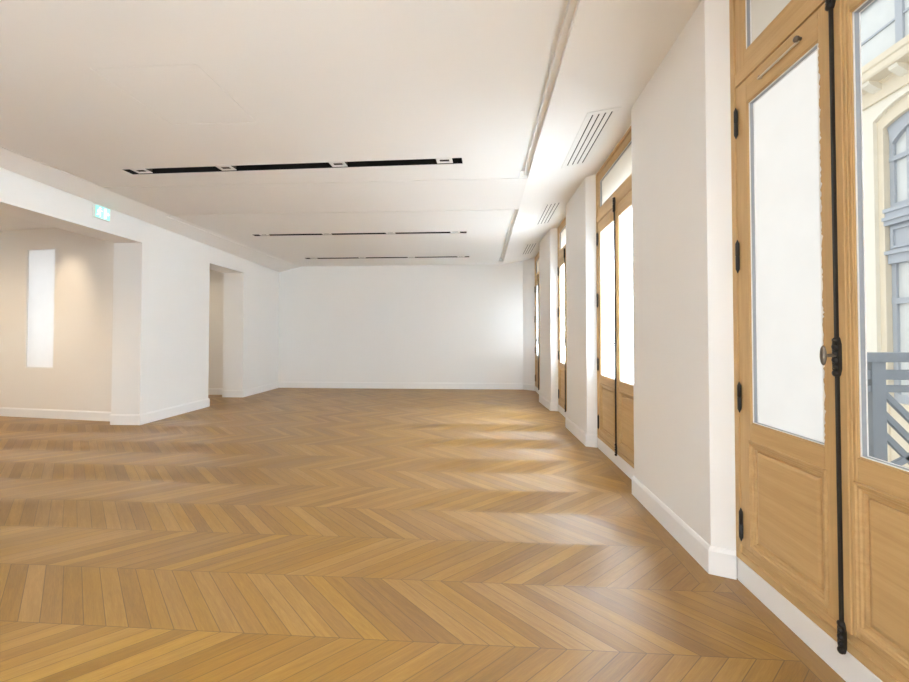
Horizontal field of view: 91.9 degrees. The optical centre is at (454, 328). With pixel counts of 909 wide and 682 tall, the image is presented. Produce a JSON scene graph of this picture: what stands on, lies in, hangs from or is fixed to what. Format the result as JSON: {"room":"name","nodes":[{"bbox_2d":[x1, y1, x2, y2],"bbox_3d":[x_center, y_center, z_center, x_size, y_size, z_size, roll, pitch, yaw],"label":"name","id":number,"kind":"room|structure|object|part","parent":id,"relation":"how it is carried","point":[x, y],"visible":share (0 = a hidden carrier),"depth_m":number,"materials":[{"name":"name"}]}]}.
{"room":"empty office space","nodes":[
{"label":"empty office space","id":0,"kind":"room"},
{"bbox_2d":[0,213,53,230],"bbox_3d":[-7.177,-1.901,4.804,4.300,0.255,14.650,0,-1,3],"label":"ceiling","id":1,"kind":"structure","parent":0,"point":[7,222],"depth_m":7.32,"materials":[{"name":"white paint"}]},
{"bbox_2d":[0,227,113,411],"bbox_3d":[-7.265,-0.221,7.676,3.846,3.500,0.198,0,-1,12],"label":"wall","id":2,"kind":"structure","parent":0,"point":[80,377],"depth_m":7.43,"materials":[{"name":"white paint"}]},
{"bbox_2d":[26,248,54,367],"bbox_3d":[-7.106,-0.340,7.574,0.615,2.041,0.040,0,-1,12],"label":"window","id":3,"kind":"structure","parent":2,"relation":"in","point":[41,262],"depth_m":7.57,"materials":[{"name":"white glass"}]},
{"bbox_2d":[0,407,110,420],"bbox_3d":[-7.280,1.452,7.537,3.781,0.150,0.024,0,-1,12],"label":"baseboard","id":4,"kind":"structure","parent":2,"relation":"attached to","point":[4,411],"depth_m":7.41,"materials":[{"name":"white paint"}]},
{"bbox_2d":[0,167,278,413],"bbox_3d":[-5.224,-0.331,4.680,0.470,3.600,15.122,0,-1,2],"label":"wall","id":5,"kind":"structure","parent":0,"point":[161,276],"depth_m":7.47,"materials":[{"name":"white paint"}]},
{"bbox_2d":[93,204,109,221],"bbox_3d":[-4.925,-1.607,6.141,0.041,0.180,0.256,0,-1,2],"label":"exit sign","id":6,"kind":"object","parent":5,"relation":"attached to","point":[99,212],"visible":1,"depth_m":6.12,"materials":[{"name":"plastic"}]},
{"bbox_2d":[110,398,209,424],"bbox_3d":[-5.122,1.449,7.804,0.490,0.165,1.876,0,-1,2],"label":"baseboard","id":7,"kind":"structure","parent":5,"relation":"attached to","point":[115,419],"depth_m":7.22,"materials":[{"name":"white paint"}]},
{"bbox_2d":[222,382,278,396],"bbox_3d":[-5.000,1.513,10.982,0.491,0.165,1.920,0,-1,3],"label":"baseboard","id":8,"kind":"structure","parent":5,"relation":"attached to","point":[251,391],"depth_m":10.31,"materials":[{"name":"white paint"}]},
{"bbox_2d":[208,270,223,387],"bbox_3d":[-6.241,-0.161,10.660,2.060,3.500,0.180,0,-1,3],"label":"wall","id":9,"kind":"structure","parent":0,"point":[216,288],"depth_m":10.54,"materials":[{"name":"white paint"}]},
{"bbox_2d":[208,388,222,394],"bbox_3d":[-6.247,1.512,10.528,2.020,0.150,0.024,0,-1,3],"label":"baseboard","id":10,"kind":"structure","parent":9,"relation":"attached to","point":[211,391],"depth_m":10.49,"materials":[{"name":"white paint"}]},
{"bbox_2d":[0,0,701,271],"bbox_3d":[-1.540,-2.030,4.492,7.350,0.711,15.100,0,-1,3],"label":"ceiling","id":11,"kind":"structure","parent":0,"point":[507,88],"depth_m":3.79,"materials":[{"name":"white paint"}]},
{"bbox_2d":[91,64,255,124],"bbox_3d":[-2.179,-1.853,3.530,0.781,0.018,0.831,0,-1,3],"label":"access hatch","id":12,"kind":"object","parent":11,"relation":"attached to","point":[179,94],"visible":0.96,"depth_m":3.45,"materials":[{"name":"white paint"}]},
{"bbox_2d":[120,157,462,174],"bbox_3d":[-1.859,-1.876,4.944,3.914,0.125,0.179,0,-1,5],"label":"recessed light slot","id":13,"kind":"object","parent":11,"relation":"attached to","point":[457,160],"visible":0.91,"depth_m":5.00,"materials":[{"name":"black metal"}]},
{"bbox_2d":[251,231,466,235],"bbox_3d":[-1.785,-1.811,8.165,4.034,0.125,0.149,0,-1,3],"label":"recessed light slot","id":14,"kind":"object","parent":11,"relation":"attached to","point":[449,232],"visible":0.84,"depth_m":8.21,"materials":[{"name":"black metal"}]},
{"bbox_2d":[306,256,469,258],"bbox_3d":[-1.642,-1.762,10.615,4.014,0.125,0.164,0,-1,3],"label":"recessed light slot","id":15,"kind":"object","parent":11,"relation":"attached to","point":[430,256],"visible":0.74,"depth_m":10.65,"materials":[{"name":"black metal"}]},
{"bbox_2d":[520,242,538,255],"bbox_3d":[1.694,-1.794,9.994,0.296,0.052,1.275,0,-1,3],"label":"ceiling vent","id":16,"kind":"object","parent":11,"relation":"in","point":[528,248],"visible":1,"depth_m":9.92,"materials":[{"name":"white metal"}]},
{"bbox_2d":[534,201,563,225],"bbox_3d":[1.513,-1.849,7.151,0.296,0.052,1.275,0,-1,3],"label":"ceiling vent","id":17,"kind":"object","parent":11,"relation":"in","point":[548,211],"visible":1,"depth_m":7.06,"materials":[{"name":"white metal"}]},
{"bbox_2d":[561,107,620,167],"bbox_3d":[1.353,-1.903,4.496,0.296,0.052,1.275,0,-1,3],"label":"ceiling vent","id":18,"kind":"object","parent":11,"relation":"in","point":[595,124],"visible":1,"depth_m":4.36,"materials":[{"name":"white metal"}]},
{"bbox_2d":[278,261,522,382],"bbox_3d":[-3.150,-0.184,11.992,11.470,3.600,0.250,0,-1,3],"label":"wall","id":19,"kind":"structure","parent":0,"point":[407,323],"depth_m":11.76,"materials":[{"name":"white paint"}]},
{"bbox_2d":[279,382,522,389],"bbox_3d":[-1.487,1.528,11.724,6.551,0.165,0.024,0,-1,3],"label":"baseboard","id":20,"kind":"structure","parent":19,"relation":"attached to","point":[376,385],"depth_m":11.71,"materials":[{"name":"white paint"}]},
{"bbox_2d":[0,388,845,681],"bbox_3d":[-3.781,1.527,4.556,11.100,0.120,14.700,0,-1,3],"label":"floor","id":21,"kind":"structure","parent":0,"point":[278,534],"depth_m":2.76,"materials":[{"name":"brown wood"}]},
{"bbox_2d":[523,0,804,563],"bbox_3d":[1.745,-0.340,4.236,0.765,3.600,14.650,0,-1,3],"label":"wall","id":22,"kind":"structure","parent":0,"point":[682,262],"depth_m":3.03,"materials":[{"name":"white paint"}]},
{"bbox_2d":[523,384,534,390],"bbox_3d":[1.927,1.527,11.399,0.367,0.155,0.024,-1,-2,45],"label":"baseboard","id":23,"kind":"structure","parent":22,"relation":"attached to","point":[525,386],"depth_m":11.38,"materials":[{"name":"white paint"}]},
{"bbox_2d":[534,252,539,389],"bbox_3d":[2.030,-0.176,10.573,0.168,3.313,1.470,0,-1,3],"label":"window","id":24,"kind":"structure","parent":22,"relation":"in","point":[537,298],"depth_m":11.08,"materials":[{"name":"brown wood"}]},
{"bbox_3d":[2.050,-1.541,10.599,0.042,0.498,1.384,0,-1,3],"label":"transom sash","id":25,"kind":"part","parent":24,"relation":"part of","materials":[{"name":"brown wood"}]},
{"bbox_3d":[2.052,1.071,10.870,0.026,0.579,0.568,0,-1,3],"label":"panel","id":26,"kind":"part","parent":24,"relation":"part of","materials":[{"name":"brown wood"}]},
{"bbox_3d":[2.086,-0.191,10.893,0.004,1.738,0.523,0,-1,3],"label":"glass pane","id":27,"kind":"part","parent":24,"relation":"part of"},
{"bbox_3d":[2.007,0.106,10.520,0.017,2.560,0.010,0,-1,3],"label":"espagnolette rod","id":28,"kind":"part","parent":24,"relation":"part of","materials":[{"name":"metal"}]},
{"bbox_2d":[539,394,557,410],"bbox_3d":[1.869,1.478,8.985,0.171,0.155,1.661,0,-1,2],"label":"baseboard","id":29,"kind":"structure","parent":22,"relation":"attached to","point":[552,406],"depth_m":8.35,"materials":[{"name":"white paint"}]},
{"bbox_2d":[557,216,566,411],"bbox_3d":[1.895,-0.238,7.506,0.168,3.313,1.400,0,-1,3],"label":"window","id":30,"kind":"structure","parent":22,"relation":"in","point":[562,346],"depth_m":7.91,"materials":[{"name":"brown wood"}]},
{"bbox_3d":[1.915,-1.602,7.532,0.042,0.498,1.314,0,-1,3],"label":"transom sash","id":31,"kind":"part","parent":30,"relation":"part of","materials":[{"name":"brown wood"}]},
{"bbox_3d":[1.917,1.009,7.785,0.026,0.579,0.533,0,-1,3],"label":"panel","id":32,"kind":"part","parent":30,"relation":"part of","materials":[{"name":"brown wood"}]},
{"bbox_3d":[1.932,-1.602,7.531,0.004,0.316,1.132,0,-1,3],"label":"glass pane","id":33,"kind":"part","parent":30,"relation":"part of","materials":[{"name":"white glass"}]},
{"bbox_3d":[1.951,-0.253,7.809,0.004,1.738,0.488,0,-1,3],"label":"glass pane","id":34,"kind":"part","parent":30,"relation":"part of","materials":[{"name":"white glass"}]},
{"bbox_3d":[1.872,0.045,7.454,0.017,2.560,0.010,0,-1,3],"label":"espagnolette rod","id":35,"kind":"part","parent":30,"relation":"part of","materials":[{"name":"metal"}]},
{"bbox_2d":[558,405,566,417],"bbox_3d":[1.904,1.463,7.471,0.040,0.124,1.376,0,-1,3],"label":"trim","id":36,"kind":"structure","parent":22,"relation":"attached to","point":[561,410],"depth_m":7.74,"materials":[{"name":"white paint"}]},
{"bbox_2d":[565,417,596,447],"bbox_3d":[1.740,1.421,6.133,0.149,0.155,1.326,0,-1,3],"label":"baseboard","id":37,"kind":"structure","parent":22,"relation":"attached to","point":[589,440],"depth_m":5.74,"materials":[{"name":"white paint"}]},
{"bbox_2d":[596,126,633,467],"bbox_3d":[1.746,-0.293,4.771,0.168,3.313,1.500,0,-1,3],"label":"window","id":38,"kind":"structure","parent":22,"relation":"in","point":[614,275],"depth_m":4.71,"materials":[{"name":"brown wood"}]},
{"bbox_3d":[1.768,0.955,5.075,0.026,0.579,0.583,0,-1,3],"label":"panel","id":39,"kind":"part","parent":38,"relation":"part of","materials":[{"name":"brown wood"}]},
{"bbox_3d":[1.802,-0.308,5.098,0.004,1.738,0.538,0,-1,3],"label":"glass pane","id":40,"kind":"part","parent":38,"relation":"part of","materials":[{"name":"white glass"}]},
{"bbox_3d":[1.765,-1.657,4.797,0.042,0.498,1.414,0,-1,3],"label":"transom sash","id":41,"kind":"part","parent":38,"relation":"part of","materials":[{"name":"brown wood"}]},
{"bbox_3d":[1.722,-0.010,4.718,0.017,2.560,0.010,0,-1,3],"label":"espagnolette rod","id":42,"kind":"part","parent":38,"relation":"part of","materials":[{"name":"metal"}]},
{"bbox_3d":[1.783,-1.657,4.796,0.004,0.316,1.232,0,-1,3],"label":"glass pane","id":43,"kind":"part","parent":38,"relation":"part of","materials":[{"name":"white glass"}]},
{"bbox_3d":[1.727,0.941,4.386,0.026,0.579,0.522,0,-1,3],"label":"panel","id":44,"kind":"part","parent":38,"relation":"part of","materials":[{"name":"brown wood"}]},
{"bbox_3d":[1.761,-0.322,4.409,0.004,1.738,0.477,0,-1,3],"label":"glass pane","id":45,"kind":"part","parent":38,"relation":"part of","materials":[{"name":"white glass"}]},
{"bbox_2d":[598,438,633,479],"bbox_3d":[1.754,1.408,4.736,0.040,0.124,1.476,0,-1,3],"label":"trim","id":46,"kind":"structure","parent":22,"relation":"attached to","point":[622,464],"depth_m":4.68,"materials":[{"name":"white paint"}]},
{"bbox_2d":[632,476,736,579],"bbox_3d":[1.586,1.363,3.251,0.136,0.155,1.510,0,-1,3],"label":"baseboard","id":47,"kind":"structure","parent":22,"relation":"attached to","point":[717,561],"depth_m":2.79,"materials":[{"name":"white paint"}]},
{"bbox_2d":[737,557,882,681],"bbox_3d":[1.583,1.349,1.806,0.040,0.124,1.386,0,-1,3],"label":"trim","id":48,"kind":"structure","parent":22,"relation":"attached to","point":[846,666],"depth_m":1.97,"materials":[{"name":"white paint"}]},
{"bbox_2d":[729,0,908,681],"bbox_3d":[1.574,-0.352,1.841,0.168,3.313,1.410,0,-1,3],"label":"french door","id":49,"kind":"structure","parent":22,"relation":"in","point":[825,524],"depth_m":1.99,"materials":[{"name":"brown wood"}]},
{"bbox_3d":[1.594,-1.716,1.867,0.042,0.498,1.324,0,-1,3],"label":"transom sash","id":50,"kind":"part","parent":49,"relation":"part of","materials":[{"name":"brown wood"}]},
{"bbox_3d":[1.611,-1.716,1.866,0.004,0.316,1.142,0,-1,3],"label":"glass pane","id":51,"kind":"part","parent":49,"relation":"part of","materials":[{"name":"white glass"}]},
{"bbox_3d":[1.575,-1.319,2.159,0.032,0.028,0.322,0,-1,3],"label":"stay knob","id":52,"kind":"part","parent":49,"relation":"part of","materials":[{"name":"brown metal"}]},
{"bbox_3d":[1.595,0.895,2.123,0.026,0.579,0.538,0,-1,3],"label":"panel","id":53,"kind":"part","parent":49,"relation":"part of","materials":[{"name":"brown wood"}]},
{"bbox_3d":[1.630,-0.367,2.146,0.004,1.738,0.493,0,-1,3],"label":"glass pane","id":54,"kind":"part","parent":49,"relation":"part of","materials":[{"name":"white glass"}]},
{"bbox_3d":[1.519,0.111,1.787,0.063,0.082,0.028,0,-1,3],"label":"turn handle","id":55,"kind":"part","parent":49,"relation":"part of","materials":[{"name":"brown metal"}]},
{"bbox_3d":[1.551,-0.069,1.789,0.017,2.560,0.010,0,-1,3],"label":"espagnolette rod","id":56,"kind":"part","parent":49,"relation":"part of","materials":[{"name":"metal"}]},
{"bbox_3d":[1.557,0.882,1.479,0.026,0.579,0.477,0,-1,3],"label":"panel","id":57,"kind":"part","parent":49,"relation":"part of","materials":[{"name":"brown wood"}]},
{"bbox_3d":[2.620,1.438,1.627,1.288,0.180,2.220,0,-1,3],"label":"floor","id":58,"kind":"structure","parent":0,"visible":0},
{"bbox_2d":[867,352,908,465],"bbox_3d":[2.684,0.757,2.629,1.240,1.222,0.090,0,-1,3],"label":"balcony railing","id":59,"kind":"object","parent":58,"relation":"on","point":[877,374],"visible":0.38,"depth_m":2.62,"materials":[{"name":"grey metal"}]},
{"bbox_3d":[2.529,0.761,2.638,0.080,1.215,0.060,0,-1,3],"label":"post","id":60,"kind":"part","parent":59,"relation":"part of","materials":[{"name":"grey metal"}]},
{"bbox_3d":[2.664,0.279,2.640,1.200,0.058,0.044,0,-1,3],"label":"rail","id":61,"kind":"part","parent":59,"relation":"part of","materials":[{"name":"grey metal"}]},
{"bbox_3d":[2.684,0.174,2.640,1.240,0.057,0.090,0,-1,3],"label":"handrail","id":62,"kind":"part","parent":59,"relation":"part of","materials":[{"name":"grey metal"}]},
{"bbox_3d":[2.664,0.362,2.638,1.200,0.041,0.044,0,-1,3],"label":"rail","id":63,"kind":"part","parent":59,"relation":"part of","materials":[{"name":"grey metal"}]},
{"label":"outside","id":64,"kind":"structure","parent":0,"visible":0},
{"bbox_3d":[9.172,10.864,16.765,12.530,0.300,55.000,0,-1,3],"label":"street","id":65,"kind":"object","parent":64,"visible":0},
{"bbox_2d":[810,0,908,467],"bbox_3d":[17.693,-0.751,16.169,6.620,22.900,23.930,0,-1,3],"label":"building","id":66,"kind":"structure","parent":65,"relation":"on","point":[884,23],"depth_m":15.35,"materials":[{"name":"stone"}]},
{"bbox_3d":[15.037,-10.481,16.259,0.030,2.440,23.200,0,-1,3],"label":"pane","id":67,"kind":"part","parent":66,"relation":"part of","materials":[{"name":"clear glass"}]},
{"bbox_3d":[14.932,-8.621,16.228,1.120,1.320,23.400,0,-1,3],"label":"cornice","id":68,"kind":"part","parent":66,"relation":"part of","materials":[{"name":"beige stone"}]},
{"bbox_3d":[15.314,-5.591,14.190,0.020,2.700,2.340,0,-1,3],"label":"pane","id":69,"kind":"part","parent":66,"relation":"part of","materials":[{"name":"clear glass"}]},
{"bbox_3d":[15.314,-0.002,14.078,0.020,4.520,2.336,0,-1,3],"label":"pane","id":70,"kind":"part","parent":66,"relation":"part of","materials":[{"name":"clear glass"}]}
]}

